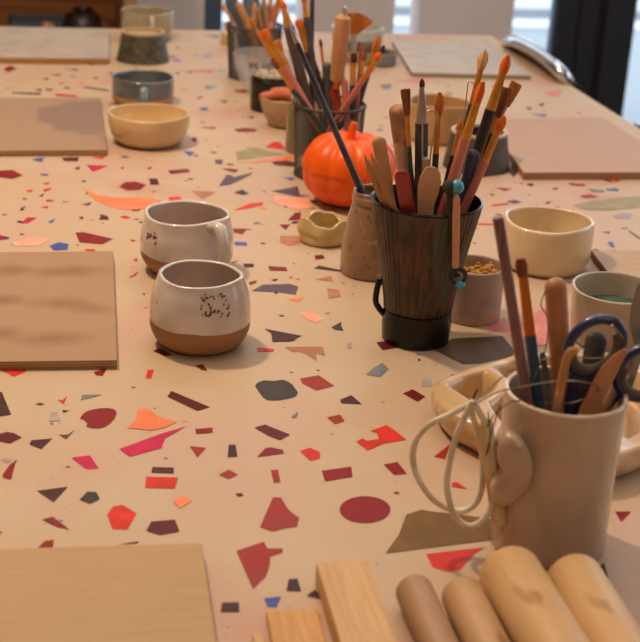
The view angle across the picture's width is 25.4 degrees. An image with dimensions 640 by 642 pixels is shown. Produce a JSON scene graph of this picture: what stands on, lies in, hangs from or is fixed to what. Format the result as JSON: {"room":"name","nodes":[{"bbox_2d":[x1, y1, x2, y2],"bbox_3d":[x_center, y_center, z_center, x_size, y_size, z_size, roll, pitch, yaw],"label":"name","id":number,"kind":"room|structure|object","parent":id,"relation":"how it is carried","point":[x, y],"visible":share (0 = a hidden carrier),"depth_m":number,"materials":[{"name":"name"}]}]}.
{"room":"art studio","nodes":[
{"label":"art studio","id":0,"kind":"room"},
{"bbox_2d":[137,0,514,40],"bbox_3d":[-0.221,-1.730,3.839,5.600,2.900,0.140,-1,22,-12],"label":"wall","id":1,"kind":"structure","parent":0,"point":[494,18],"depth_m":4.22,"materials":[{"name":"paint"}]},
{"bbox_2d":[204,0,222,30],"bbox_3d":[-0.156,-1.526,3.876,0.294,2.500,0.030,-1,22,-12],"label":"window","id":2,"kind":"structure","parent":1,"relation":"in","point":[212,8],"depth_m":4.09,"materials":[{"name":"clear glass"}]},
{"bbox_2d":[546,0,558,54],"bbox_3d":[0.684,-1.546,4.050,0.140,2.500,0.030,-1,22,-12],"label":"window","id":3,"kind":"structure","parent":1,"relation":"in","point":[555,3],"depth_m":4.31,"materials":[{"name":"clear glass"}]},
{"bbox_2d":[553,0,637,116],"bbox_3d":[0.873,-1.544,4.072,0.239,2.500,0.065,-1,22,-12],"label":"trim","id":4,"kind":"structure","parent":1,"relation":"attached to","point":[594,38],"depth_m":4.33,"materials":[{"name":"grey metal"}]},
{"bbox_3d":[0.297,0.777,1.620,5.600,0.050,6.240,-1,22,-12],"label":"floor","id":5,"kind":"structure","parent":0,"visible":0},
{"bbox_2d":[0,0,136,28],"bbox_3d":[-0.728,-0.674,3.348,0.560,1.250,0.360,-1,22,-12],"label":"cabinet","id":6,"kind":"object","parent":5,"relation":"on","point":[111,9],"visible":0.09,"depth_m":3.49,"materials":[{"name":"brown"}]},
{"bbox_2d":[8,14,64,27],"bbox_3d":[-0.678,-0.710,3.410,0.140,0.035,0.110,-1,22,-12],"label":"tray","id":7,"kind":"object","parent":6,"relation":"on","point":[14,20],"visible":0.38,"depth_m":3.44,"materials":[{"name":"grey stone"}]},
{"bbox_2d":[62,6,101,27],"bbox_3d":[-0.557,-0.696,3.332,0.099,0.079,0.099,-1,22,-12],"label":"vase","id":8,"kind":"object","parent":6,"relation":"on","point":[80,16],"visible":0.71,"depth_m":3.30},
{"bbox_2d":[100,18,115,28],"bbox_3d":[-0.507,-0.684,3.347,0.052,0.052,0.052,-1,22,-12],"label":"pot","id":9,"kind":"object","parent":6,"relation":"on","point":[107,23],"visible":0.33,"depth_m":3.33,"materials":[{"name":"brown ceramic"}]},
{"bbox_2d":[0,27,639,641],"bbox_3d":[-0.393,0.250,1.736,2.020,0.766,2.615,-1,22,-12],"label":"work table","id":10,"kind":"object","parent":5,"relation":"on","point":[281,453],"depth_m":1.25,"materials":[{"name":"stone"}]},
{"bbox_2d":[0,98,106,156],"bbox_3d":[-0.492,-0.285,2.059,0.362,0.009,0.320,-1,22,-12],"label":"plywood board","id":11,"kind":"object","parent":10,"relation":"on","point":[28,126],"visible":1,"depth_m":2.05,"materials":[{"name":"wood"}]},
{"bbox_2d":[0,26,109,64],"bbox_3d":[-0.607,-0.508,2.600,0.455,0.011,0.309,-1,22,-12],"label":"board","id":12,"kind":"object","parent":10,"relation":"on","point":[18,45],"visible":1,"depth_m":2.58,"materials":[{"name":"brown"}]},
{"bbox_2d":[0,251,116,369],"bbox_3d":[-0.321,-0.015,1.408,0.247,0.009,0.304,-1,22,-12],"label":"plywood board","id":13,"kind":"object","parent":10,"relation":"on","point":[57,309],"visible":1,"depth_m":1.39,"materials":[{"name":"wood"}]},
{"bbox_2d":[0,544,215,641],"bbox_3d":[-0.185,0.188,0.917,0.233,0.012,0.152,-1,22,-12],"label":"plywood board","id":14,"kind":"object","parent":10,"relation":"on","point":[129,593],"visible":1,"depth_m":0.93,"materials":[{"name":"brown"}]},
{"bbox_2d":[111,70,173,104],"bbox_3d":[-0.278,-0.366,2.248,0.106,0.045,0.099,21,28,37],"label":"ceramic mug","id":15,"kind":"object","parent":10,"relation":"on","point":[129,86],"visible":0.92,"depth_m":2.22,"materials":[{"name":"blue ceramic"}]},
{"bbox_2d":[116,27,169,64],"bbox_3d":[-0.319,-0.496,2.555,0.096,0.053,0.096,21,27,37],"label":"cup","id":16,"kind":"object","parent":10,"relation":"on","point":[138,45],"visible":1,"depth_m":2.52,"materials":[{"name":"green ceramic"}]},
{"bbox_2d":[121,6,173,40],"bbox_3d":[-0.333,-0.571,2.729,0.102,0.060,0.102,15,25,28],"label":"ceramic mug","id":17,"kind":"object","parent":10,"relation":"on","point":[131,16],"visible":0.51,"depth_m":2.70,"materials":[{"name":"beige ceramic"}]},
{"bbox_2d":[108,103,189,148],"bbox_3d":[-0.244,-0.277,2.025,0.116,0.046,0.114,-2,22,-14],"label":"ceramic bowl","id":18,"kind":"object","parent":10,"relation":"on","point":[135,125],"visible":1,"depth_m":1.99,"materials":[{"name":"ceramic"}]},
{"bbox_2d":[140,200,233,273],"bbox_3d":[-0.144,-0.086,1.530,0.101,0.070,0.110,3,22,-2],"label":"ceramic mug","id":19,"kind":"object","parent":10,"relation":"on","point":[175,230],"visible":0.8,"depth_m":1.50,"materials":[{"name":"ceramic"}]},
{"bbox_2d":[149,259,250,355],"bbox_3d":[-0.114,-0.013,1.347,0.096,0.073,0.096,3,22,0],"label":"ceramic cup","id":20,"kind":"object","parent":10,"relation":"on","point":[197,307],"visible":1,"depth_m":1.31,"materials":[{"name":"ceramic"}]},
{"bbox_2d":[220,21,233,44],"bbox_3d":[-0.179,-0.556,2.739,0.026,0.042,0.026,-11,26,-32],"label":"bottle","id":21,"kind":"object","parent":10,"relation":"on","point":[223,37],"visible":0.48,"depth_m":2.73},
{"bbox_2d":[226,21,282,81],"bbox_3d":[-0.115,-0.470,2.465,0.099,0.093,0.099,3,22,-1],"label":"pot","id":22,"kind":"object","parent":10,"relation":"on","point":[240,75],"visible":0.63,"depth_m":2.43,"materials":[{"name":"glass"}]},
{"bbox_2d":[225,0,254,70],"bbox_3d":[-0.134,-0.500,2.469,0.070,0.132,0.009,10,23,17],"label":"tool","id":23,"kind":"object","parent":22,"relation":"in","point":[230,4],"visible":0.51,"depth_m":2.46,"materials":[{"name":"brown wood"}]},
{"bbox_2d":[243,0,260,69],"bbox_3d":[-0.115,-0.510,2.476,0.027,0.140,0.062,-6,24,-22],"label":"tool","id":24,"kind":"object","parent":22,"relation":"in","point":[247,4],"visible":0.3,"depth_m":2.47,"materials":[{"name":"brown wood"}]},
{"bbox_2d":[249,3,256,73],"bbox_3d":[-0.116,-0.490,2.463,0.009,0.120,0.022,4,22,2],"label":"wooden stick","id":25,"kind":"object","parent":22,"relation":"in","point":[254,6],"visible":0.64,"depth_m":2.45,"materials":[{"name":"brown wood"}]},
{"bbox_2d":[236,2,269,70],"bbox_3d":[-0.116,-0.490,2.462,0.065,0.123,0.014,3,22,0],"label":"wooden stick","id":26,"kind":"object","parent":22,"relation":"in","point":[240,7],"visible":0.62,"depth_m":2.44,"materials":[{"name":"brown wood"}]},
{"bbox_2d":[261,0,270,58],"bbox_3d":[-0.091,-0.510,2.467,0.029,0.117,0.009,-6,24,-23],"label":"wooden stick","id":27,"kind":"object","parent":22,"relation":"in","point":[264,2],"visible":0.48,"depth_m":2.45,"materials":[{"name":"brown wood"}]},
{"bbox_2d":[271,0,283,35],"bbox_3d":[-0.086,-0.500,2.475,0.041,0.134,0.017,6,22,7],"label":"brush","id":28,"kind":"object","parent":22,"relation":"in","point":[275,15],"visible":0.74,"depth_m":2.46,"materials":[{"name":"orange wood"}]},
{"bbox_2d":[233,47,290,69],"bbox_3d":[-0.095,-0.412,2.357,0.100,0.067,0.100,3,22,-1],"label":"glass bowl","id":29,"kind":"object","parent":10,"relation":"on","point":[250,47],"visible":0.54,"depth_m":2.31,"materials":[{"name":"beige"}]},
{"bbox_2d":[249,62,272,69],"bbox_3d":[-0.095,-0.411,2.358,0.099,0.065,0.100,-1,22,-12],"label":"bowl","id":30,"kind":"object","parent":29,"relation":"on","point":[249,62],"depth_m":2.31,"materials":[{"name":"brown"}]},
{"bbox_2d":[250,75,286,112],"bbox_3d":[-0.077,-0.362,2.258,0.068,0.050,0.068,-1,22,-12],"label":"pot","id":31,"kind":"object","parent":10,"relation":"on","point":[258,86],"visible":0.32,"depth_m":2.23,"materials":[{"name":"black ceramic"}]},
{"bbox_2d":[255,69,282,80],"bbox_3d":[-0.076,-0.388,2.249,0.050,0.019,0.046,-1,22,-12],"label":"scraps","id":32,"kind":"object","parent":31,"relation":"in","point":[264,74],"visible":0.89,"depth_m":2.24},
{"bbox_2d":[261,98,289,128],"bbox_3d":[-0.054,-0.320,2.160,0.077,0.046,0.077,-9,25,-28],"label":"bowl","id":33,"kind":"object","parent":10,"relation":"on","point":[275,112],"visible":0.44,"depth_m":2.13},
{"bbox_2d":[259,91,277,101],"bbox_3d":[-0.077,-0.338,2.149,0.032,0.020,0.018,-11,26,-32],"label":"clay piece","id":34,"kind":"object","parent":33,"relation":"in","point":[268,95],"visible":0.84,"depth_m":2.14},
{"bbox_2d":[275,89,291,101],"bbox_3d":[-0.051,-0.341,2.145,0.036,0.020,0.018,15,24,26],"label":"clay piece","id":35,"kind":"object","parent":33,"relation":"in","point":[281,94],"visible":0.71,"depth_m":2.14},
{"bbox_2d":[285,95,313,153],"bbox_3d":[-0.022,-0.281,2.024,0.052,0.079,0.052,-1,22,-12],"label":"glass jar","id":36,"kind":"object","parent":10,"relation":"on","point":[289,140],"visible":0.21,"depth_m":2.01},
{"bbox_2d":[297,210,346,246],"bbox_3d":[0.004,-0.109,1.660,0.062,0.032,0.060,-1,22,-12],"label":"scalloped dish","id":37,"kind":"object","parent":10,"relation":"on","point":[319,228],"visible":0.9,"depth_m":1.64,"materials":[{"name":"yellow ceramic"}]},
{"bbox_2d":[293,95,366,179],"bbox_3d":[0.011,-0.245,1.910,0.099,0.100,0.099,3,22,-1],"label":"pot","id":38,"kind":"object","parent":10,"relation":"on","point":[297,171],"visible":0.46,"depth_m":1.88,"materials":[{"name":"grey metal"}]},
{"bbox_2d":[248,17,320,135],"bbox_3d":[-0.033,-0.299,1.870,0.138,0.190,0.007,9,22,14],"label":"brush","id":39,"kind":"object","parent":38,"relation":"in","point":[252,23],"visible":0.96,"depth_m":1.85,"materials":[{"name":"orange wood"}]},
{"bbox_2d":[259,28,321,133],"bbox_3d":[-0.020,-0.287,1.869,0.128,0.192,0.014,3,22,-1],"label":"brush","id":40,"kind":"object","parent":38,"relation":"in","point":[265,35],"visible":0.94,"depth_m":1.85,"materials":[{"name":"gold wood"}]},
{"bbox_2d":[273,39,317,138],"bbox_3d":[-0.020,-0.281,1.885,0.108,0.175,0.009,13,24,24],"label":"brush","id":41,"kind":"object","parent":38,"relation":"in","point":[278,43],"visible":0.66,"depth_m":1.87,"materials":[{"name":"orange wood"}]},
{"bbox_2d":[280,0,313,140],"bbox_3d":[-0.020,-0.308,1.877,0.076,0.226,0.015,1,22,-6],"label":"brush","id":42,"kind":"object","parent":38,"relation":"in","point":[299,69],"visible":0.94,"depth_m":1.85,"materials":[{"name":"brown wood"}]},
{"bbox_2d":[271,59,327,133],"bbox_3d":[-0.015,-0.278,1.867,0.105,0.128,0.008,5,22,4],"label":"brush","id":43,"kind":"object","parent":38,"relation":"in","point":[275,63],"visible":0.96,"depth_m":1.86,"materials":[{"name":"brown wood"}]},
{"bbox_2d":[295,19,326,109],"bbox_3d":[0.004,-0.299,1.893,0.085,0.203,0.013,3,22,-1],"label":"brush","id":44,"kind":"object","parent":38,"relation":"in","point":[299,24],"visible":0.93,"depth_m":1.87,"materials":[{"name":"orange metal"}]},
{"bbox_2d":[308,0,314,143],"bbox_3d":[-0.012,-0.323,1.899,0.018,0.241,0.006,18,26,32],"label":"rod","id":45,"kind":"object","parent":38,"relation":"in","point":[312,2],"visible":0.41,"depth_m":1.87,"materials":[{"name":"black"}]},
{"bbox_2d":[301,0,323,125],"bbox_3d":[-0.005,-0.313,1.881,0.058,0.236,0.010,15,25,27],"label":"brush","id":46,"kind":"object","parent":38,"relation":"in","point":[306,18],"visible":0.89,"depth_m":1.86,"materials":[{"name":"brown wood"}]},
{"bbox_2d":[322,62,332,129],"bbox_3d":[0.011,-0.273,1.901,0.013,0.145,0.037,-8,25,-27],"label":"tool","id":47,"kind":"object","parent":38,"relation":"in","point":[326,66],"visible":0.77,"depth_m":1.89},
{"bbox_2d":[330,6,350,125],"bbox_3d":[0.024,-0.335,1.872,0.026,0.161,0.022,-1,22,-12],"label":"tool","id":48,"kind":"object","parent":38,"relation":"in","point":[342,21],"visible":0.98,"depth_m":1.86,"materials":[{"name":"brown wood"}]},
{"bbox_2d":[302,52,381,167],"bbox_3d":[0.028,-0.277,1.885,0.100,0.172,0.009,10,23,16],"label":"brush","id":49,"kind":"object","parent":38,"relation":"in","point":[377,56],"visible":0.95,"depth_m":1.86,"materials":[{"name":"wood"},{"name":"metal"},{"name":"bristle"}]},
{"bbox_2d":[341,78,350,131],"bbox_3d":[0.037,-0.260,1.893,0.030,0.126,0.009,20,27,36],"label":"brush","id":50,"kind":"object","parent":38,"relation":"in","point":[344,83],"visible":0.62,"depth_m":1.88,"materials":[{"name":"brown"}]},
{"bbox_2d":[349,53,356,121],"bbox_3d":[0.042,-0.276,1.893,0.012,0.163,0.009,-1,22,-12],"label":"brush","id":51,"kind":"object","parent":38,"relation":"in","point":[353,57],"visible":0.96,"depth_m":1.87,"materials":[{"name":"wood"}]},
{"bbox_2d":[355,43,362,129],"bbox_3d":[0.049,-0.285,1.903,0.007,0.174,0.014,8,22,12],"label":"brush","id":52,"kind":"object","parent":38,"relation":"in","point":[357,101],"visible":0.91,"depth_m":1.89,"materials":[{"name":"wood"}]},
{"bbox_2d":[346,12,372,85],"bbox_3d":[0.045,-0.310,1.921,0.049,0.209,0.048,-1,22,-12],"label":"brush","id":53,"kind":"object","parent":38,"relation":"in","point":[358,23],"visible":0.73,"depth_m":1.91,"materials":[{"name":"orange wood"}]},
{"bbox_2d":[359,36,380,108],"bbox_3d":[0.052,-0.292,1.907,0.052,0.184,0.012,-1,22,-12],"label":"brush","id":54,"kind":"object","parent":38,"relation":"in","point":[376,44],"visible":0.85,"depth_m":1.89,"materials":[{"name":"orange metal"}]},
{"bbox_2d":[302,121,396,206],"bbox_3d":[0.037,-0.200,1.791,0.121,0.106,0.119,-1,22,-12],"label":"pumpkin","id":55,"kind":"object","parent":10,"relation":"on","point":[326,174],"visible":0.63,"depth_m":1.75,"materials":[{"name":"ceramic"}]},
{"bbox_2d":[332,24,383,62],"bbox_3d":[0.070,-0.520,2.659,0.098,0.063,0.098,-1,22,-12],"label":"bowl","id":56,"kind":"object","parent":10,"relation":"on","point":[367,36],"visible":0.34,"depth_m":2.62,"materials":[{"name":"white ceramic"}]},
{"bbox_2d":[340,184,380,281],"bbox_3d":[0.058,-0.098,1.557,0.068,0.095,0.068,18,26,32],"label":"ceramic vase","id":57,"kind":"object","parent":10,"relation":"on","point":[359,255],"visible":0.43,"depth_m":1.54,"materials":[{"name":"ceramic"}]},
{"bbox_2d":[287,22,366,194],"bbox_3d":[0.027,-0.183,1.520,0.136,0.267,0.009,3,22,-1],"label":"brush","id":58,"kind":"object","parent":57,"relation":"in","point":[359,186],"visible":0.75,"depth_m":1.51,"materials":[{"name":"black wood"}]},
{"bbox_2d":[363,48,396,66],"bbox_3d":[0.109,-0.491,2.642,0.069,0.024,0.069,-1,22,-12],"label":"dish","id":59,"kind":"object","parent":10,"relation":"on","point":[389,56],"visible":0.57,"depth_m":2.62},
{"bbox_2d":[370,184,483,350],"bbox_3d":[0.098,-0.050,1.374,0.107,0.144,0.107,14,24,25],"label":"cup","id":60,"kind":"object","parent":10,"relation":"on","point":[419,294],"visible":0.88,"depth_m":1.34,"materials":[{"name":"ceramic"}]},
{"bbox_2d":[364,154,383,204],"bbox_3d":[0.076,-0.078,1.340,0.080,0.160,0.004,3,22,0],"label":"wooden stick","id":61,"kind":"object","parent":60,"relation":"in","point":[369,168],"visible":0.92,"depth_m":1.32,"materials":[{"name":"brown wood"}]},
{"bbox_2d":[372,136,395,206],"bbox_3d":[0.068,-0.095,1.331,0.048,0.160,0.008,3,22,-2],"label":"wooden spatula","id":62,"kind":"object","parent":60,"relation":"in","point":[379,144],"visible":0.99,"depth_m":1.31,"materials":[{"name":"brown wood"}]},
{"bbox_2d":[370,153,397,209],"bbox_3d":[0.080,-0.081,1.331,0.080,0.159,0.004,-2,22,-13],"label":"wooden stick","id":63,"kind":"object","parent":60,"relation":"in","point":[375,164],"visible":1,"depth_m":1.30,"materials":[{"name":"brown wood"}]},
{"bbox_2d":[389,104,414,202],"bbox_3d":[0.088,-0.096,1.357,0.060,0.224,0.016,4,22,1],"label":"wooden stick","id":64,"kind":"object","parent":60,"relation":"in","point":[396,114],"visible":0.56,"depth_m":1.32,"materials":[{"name":"brown wood"}]},
{"bbox_2d":[395,170,415,213],"bbox_3d":[0.090,-0.061,1.337,0.058,0.174,0.008,-10,25,-30],"label":"tool","id":65,"kind":"object","parent":60,"relation":"in","point":[402,177],"visible":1,"depth_m":1.30,"materials":[{"name":"paint"}]},
{"bbox_2d":[400,88,414,205],"bbox_3d":[0.086,-0.099,1.340,0.038,0.244,0.005,3,22,-1],"label":"brush","id":66,"kind":"object","parent":60,"relation":"in","point":[405,93],"visible":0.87,"depth_m":1.31,"materials":[{"name":"wood"}]},
{"bbox_2d":[415,78,427,213],"bbox_3d":[0.097,-0.107,1.349,0.026,0.249,0.013,2,22,-4],"label":"brush","id":67,"kind":"object","parent":60,"relation":"in","point":[421,106],"visible":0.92,"depth_m":1.32,"materials":[{"name":"wood"}]},
{"bbox_2d":[417,166,440,214],"bbox_3d":[0.100,-0.109,1.315,0.021,0.072,0.002,3,22,0],"label":"wooden spatula","id":68,"kind":"object","parent":60,"relation":"in","point":[429,184],"visible":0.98,"depth_m":1.31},
{"bbox_2d":[421,110,437,173],"bbox_3d":[0.100,-0.090,1.346,0.023,0.226,0.010,-15,28,-38],"label":"tool","id":69,"kind":"object","parent":60,"relation":"in","point":[425,161],"visible":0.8,"depth_m":1.31,"materials":[{"name":"silver metal"}]},
{"bbox_2d":[432,92,443,214],"bbox_3d":[0.106,-0.100,1.353,0.012,0.239,0.009,-1,22,-12],"label":"brush","id":70,"kind":"object","parent":60,"relation":"in","point":[439,100],"visible":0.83,"depth_m":1.32,"materials":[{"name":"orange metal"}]},
{"bbox_2d":[435,118,463,214],"bbox_3d":[0.107,-0.084,1.340,0.040,0.220,0.006,-2,22,-14],"label":"brush","id":71,"kind":"object","parent":60,"relation":"in","point":[460,124],"visible":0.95,"depth_m":1.31,"materials":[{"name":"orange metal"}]},
{"bbox_2d":[442,179,467,288],"bbox_3d":[0.124,-0.080,1.309,0.031,0.105,0.014,6,22,7],"label":"tool","id":72,"kind":"object","parent":60,"relation":"hanging from","point":[450,187],"visible":1,"depth_m":1.30,"materials":[{"name":"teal wood"}]},
{"bbox_2d":[436,82,484,214],"bbox_3d":[0.114,-0.100,1.328,0.059,0.256,0.010,8,22,12],"label":"brush","id":73,"kind":"object","parent":60,"relation":"in","point":[464,141],"visible":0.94,"depth_m":1.29,"materials":[{"name":"painted wood"},{"name":"metal"},{"name":"bristles"}]},
{"bbox_2d":[458,149,479,200],"bbox_3d":[0.140,-0.132,1.358,0.012,0.069,0.027,-10,25,-29],"label":"tool","id":74,"kind":"object","parent":60,"relation":"in","point":[473,156],"visible":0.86,"depth_m":1.34,"materials":[{"name":"black plastic"}]},
{"bbox_2d":[460,49,487,136],"bbox_3d":[0.122,-0.118,1.348,0.057,0.278,0.010,-8,25,-27],"label":"brush","id":75,"kind":"object","parent":60,"relation":"in","point":[482,59],"visible":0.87,"depth_m":1.31,"materials":[{"name":"wood"}]},
{"bbox_2d":[460,115,505,213],"bbox_3d":[0.131,-0.092,1.363,0.075,0.220,0.009,3,22,0],"label":"brush","id":76,"kind":"object","parent":60,"relation":"in","point":[501,123],"visible":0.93,"depth_m":1.34,"materials":[{"name":"painted wood"},{"name":"metal"},{"name":"bristles"}]},
{"bbox_2d":[460,55,510,205],"bbox_3d":[0.138,-0.122,1.365,0.066,0.272,0.011,3,22,0],"label":"brush","id":77,"kind":"object","parent":60,"relation":"in","point":[489,113],"visible":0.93,"depth_m":1.33,"materials":[{"name":"painted wood"},{"name":"metal"},{"name":"bristles"}]},
{"bbox_2d":[467,87,510,212],"bbox_3d":[0.141,-0.107,1.371,0.072,0.242,0.010,-8,24,-26],"label":"brush","id":78,"kind":"object","parent":60,"relation":"in","point":[505,93],"visible":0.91,"depth_m":1.34,"materials":[{"name":"wood"}]},
{"bbox_2d":[494,81,521,130],"bbox_3d":[0.133,-0.112,1.381,0.108,0.246,0.006,-2,22,-14],"label":"brush","id":79,"kind":"object","parent":60,"relation":"in","point":[514,86],"visible":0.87,"depth_m":1.35,"materials":[{"name":"brown wood"}]},
{"bbox_2d":[396,574,458,641],"bbox_3d":[0.092,0.240,0.809,0.026,0.026,0.320,-1,22,-11],"label":"rolling pin","id":80,"kind":"object","parent":10,"relation":"on","point":[424,614],"visible":1,"depth_m":0.91,"materials":[{"name":"brown wood"}]},
{"bbox_2d":[410,93,468,145],"bbox_3d":[0.178,-0.303,2.134,0.094,0.060,0.094,-1,22,-12],"label":"ceramic bowl","id":81,"kind":"object","parent":10,"relation":"on","point":[453,111],"visible":0.42,"depth_m":2.10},
{"bbox_2d":[392,40,530,79],"bbox_3d":[0.253,-0.507,2.727,0.221,0.008,0.344,0,22,-8],"label":"board","id":82,"kind":"object","parent":10,"relation":"on","point":[431,58],"visible":0.96,"depth_m":2.69,"materials":[{"name":"brown"}]},
{"bbox_2d":[442,576,509,641],"bbox_3d":[0.123,0.242,0.804,0.029,0.029,0.320,-1,22,-11],"label":"rolling pin","id":83,"kind":"object","parent":10,"relation":"on","point":[471,614],"visible":1,"depth_m":0.91,"materials":[{"name":"brown wood"}]},
{"bbox_2d":[443,123,509,175],"bbox_3d":[0.222,-0.243,1.999,0.095,0.053,0.095,-1,22,-12],"label":"pot","id":84,"kind":"object","parent":10,"relation":"on","point":[499,164],"visible":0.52,"depth_m":1.97,"materials":[{"name":"ceramic"}]},
{"bbox_2d":[451,254,502,325],"bbox_3d":[0.157,-0.032,1.456,0.063,0.057,0.063,-1,22,-12],"label":"cup","id":85,"kind":"object","parent":10,"relation":"on","point":[478,303],"visible":0.63,"depth_m":1.43,"materials":[{"name":"ceramic"}]},
{"bbox_2d":[464,262,498,273],"bbox_3d":[0.157,-0.034,1.455,0.054,0.050,0.053,-1,22,-12],"label":"crumbs","id":86,"kind":"object","parent":85,"relation":"in","point":[479,268],"visible":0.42,"depth_m":1.46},
{"bbox_2d":[479,546,589,641],"bbox_3d":[0.159,0.230,0.820,0.043,0.043,0.320,-1,22,-12],"label":"rolling pin","id":87,"kind":"object","parent":10,"relation":"on","point":[529,607],"visible":0.98,"depth_m":0.91,"materials":[{"name":"brown wood"}]},
{"bbox_2d":[431,349,639,477],"bbox_3d":[0.221,0.078,1.225,0.235,0.031,0.192,-13,27,-36],"label":"tray","id":88,"kind":"object","parent":10,"relation":"on","point":[451,392],"visible":0.11,"depth_m":1.21,"materials":[{"name":"ceramic"}]},
{"bbox_2d":[504,206,594,277],"bbox_3d":[0.258,-0.090,1.615,0.105,0.059,0.104,-1,22,-12],"label":"bowl","id":89,"kind":"object","parent":10,"relation":"on","point":[553,241],"visible":0.88,"depth_m":1.58,"materials":[{"name":"beige ceramic"}]},
{"bbox_2d":[489,366,627,569],"bbox_3d":[0.165,0.106,1.024,0.099,0.123,0.087,-1,22,-12],"label":"mug","id":90,"kind":"object","parent":10,"relation":"on","point":[554,478],"visible":0.78,"depth_m":0.99,"materials":[{"name":"beige"}]},
{"bbox_2d":[493,215,533,406],"bbox_3d":[0.143,0.045,0.992,0.069,0.244,0.008,3,22,0],"label":"stick","id":91,"kind":"object","parent":90,"relation":"in","point":[498,221],"visible":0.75,"depth_m":0.97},
{"bbox_2d":[410,290,623,528],"bbox_3d":[0.137,0.067,0.998,0.142,0.172,0.046,-1,22,-12],"label":"wire","id":92,"kind":"object","parent":90,"relation":"in","point":[483,429],"visible":0.99,"depth_m":1.00,"materials":[{"name":"beige plastic"}]},
{"bbox_2d":[515,258,543,409],"bbox_3d":[0.155,0.057,1.008,0.053,0.210,0.008,10,23,16],"label":"brush","id":93,"kind":"object","parent":90,"relation":"in","point":[521,266],"visible":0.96,"depth_m":0.99,"materials":[{"name":"orange wood"}]},
{"bbox_2d":[540,352,552,411],"bbox_3d":[0.166,0.077,1.003,0.004,0.097,0.058,-6,24,-22],"label":"tool","id":94,"kind":"object","parent":90,"relation":"in","point":[544,362],"visible":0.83,"depth_m":1.01,"materials":[{"name":"metal"}]},
{"bbox_2d":[544,277,569,413],"bbox_3d":[0.174,0.065,1.015,0.016,0.192,0.054,-17,29,-40],"label":"wooden dowel","id":95,"kind":"object","parent":90,"relation":"in","point":[556,299],"visible":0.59,"depth_m":0.99,"materials":[{"name":"brown wood"}]},
{"bbox_2d":[551,347,578,412],"bbox_3d":[0.160,0.086,0.996,0.008,0.166,0.046,-1,22,-12],"label":"tool","id":96,"kind":"object","parent":90,"relation":"in","point":[570,352],"visible":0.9,"depth_m":0.96,"materials":[{"name":"brown wood"}]},
{"bbox_2d":[575,331,606,414],"bbox_3d":[0.185,0.066,1.007,0.015,0.104,0.070,11,23,18],"label":"tool","id":97,"kind":"object","parent":90,"relation":"in","point":[595,345],"visible":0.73,"depth_m":1.01,"materials":[{"name":"black"}]},
{"bbox_2d":[562,314,639,414],"bbox_3d":[0.209,0.076,1.011,0.089,0.176,0.015,2,22,-2],"label":"scissors","id":98,"kind":"object","parent":90,"relation":"in","point":[577,369],"visible":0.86,"depth_m":0.99,"materials":[{"name":"blue"}]},
{"bbox_2d":[578,348,626,414],"bbox_3d":[0.195,0.045,0.982,0.028,0.058,0.004,3,22,0],"label":"wooden spatula","id":99,"kind":"object","parent":90,"relation":"in","point":[606,374],"visible":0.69,"depth_m":0.98,"materials":[{"name":"brown wood"}]},
{"bbox_2d":[596,360,632,414],"bbox_3d":[0.197,0.067,1.001,0.008,0.079,0.078,21,28,38],"label":"tool","id":100,"kind":"object","parent":90,"relation":"in","point":[611,394],"visible":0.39,"depth_m":1.00,"materials":[{"name":"brown wood"}]},
{"bbox_2d":[627,282,639,386],"bbox_3d":[0.228,0.012,1.001,0.023,0.098,0.001,3,22,0],"label":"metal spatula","id":101,"kind":"object","parent":90,"relation":"in","point":[634,320],"visible":0.77,"depth_m":1.00,"materials":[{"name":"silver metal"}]},
{"bbox_2d":[504,117,639,179],"bbox_3d":[0.370,-0.262,2.126,0.247,0.011,0.320,-1,22,-12],"label":"plywood board","id":102,"kind":"object","parent":10,"relation":"on","point":[583,148],"visible":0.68,"depth_m":2.08,"materials":[{"name":"wood"}]},
{"bbox_2d":[547,554,639,641],"bbox_3d":[0.197,0.234,0.819,0.040,0.040,0.320,-1,22,-10],"label":"rolling pin","id":103,"kind":"object","parent":10,"relation":"on","point":[581,582],"visible":0.74,"depth_m":0.91,"materials":[{"name":"brown wood"}]},
{"bbox_2d":[570,271,639,352],"bbox_3d":[0.295,-0.007,1.412,0.093,0.059,0.093,-17,29,-41],"label":"ceramic bowl","id":104,"kind":"object","parent":10,"relation":"on","point":[601,292],"visible":0.65,"depth_m":1.41,"materials":[{"name":"grey ceramic"}]},
{"bbox_2d":[590,250,639,275],"bbox_3d":[0.404,-0.039,1.573,0.182,0.010,0.253,4,22,1],"label":"plywood board","id":105,"kind":"object","parent":10,"relation":"on","point":[623,261],"visible":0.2,"depth_m":1.63,"materials":[{"name":"brown"}]},
{"bbox_2d":[500,35,584,93],"bbox_3d":[0.621,-0.192,2.954,0.543,0.795,0.463,-1,22,-12],"label":"chair","id":106,"kind":"object","parent":5,"relation":"on","point":[527,48],"visible":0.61,"depth_m":2.63,"materials":[{"name":"silver metal"}]},
{"label":"outside","id":107,"kind":"structure","parent":0,"visible":0},
{"bbox_2d":[223,0,639,11],"bbox_3d":[-2.796,-5.889,17.823,30.000,0.012,22.185,-1,22,-12],"label":"pavement","id":108,"kind":"structure","parent":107,"point":[519,4],"depth_m":8.21,"materials":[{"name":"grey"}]},
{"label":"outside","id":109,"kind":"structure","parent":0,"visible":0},
{"bbox_2d":[222,25,639,124],"bbox_3d":[-2.447,-5.197,16.212,30.000,0.040,25.760,-1,22,-12],"label":"pavement","id":110,"kind":"structure","parent":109,"point":[631,109],"depth_m":6.70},
{"bbox_2d":[222,13,639,32],"bbox_3d":[-0.521,-1.555,7.298,30.000,0.020,0.242,-1,22,-12],"label":"kerb","id":111,"kind":"object","parent":110,"relation":"on","point":[399,21],"depth_m":7.53,"materials":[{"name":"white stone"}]},
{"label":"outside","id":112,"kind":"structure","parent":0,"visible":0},
{"bbox_2d":[222,2,639,20],"bbox_3d":[-0.584,-1.669,7.589,30.000,0.008,0.394,-1,22,-12],"label":"road","id":113,"kind":"structure","parent":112,"point":[399,10],"depth_m":7.91,"materials":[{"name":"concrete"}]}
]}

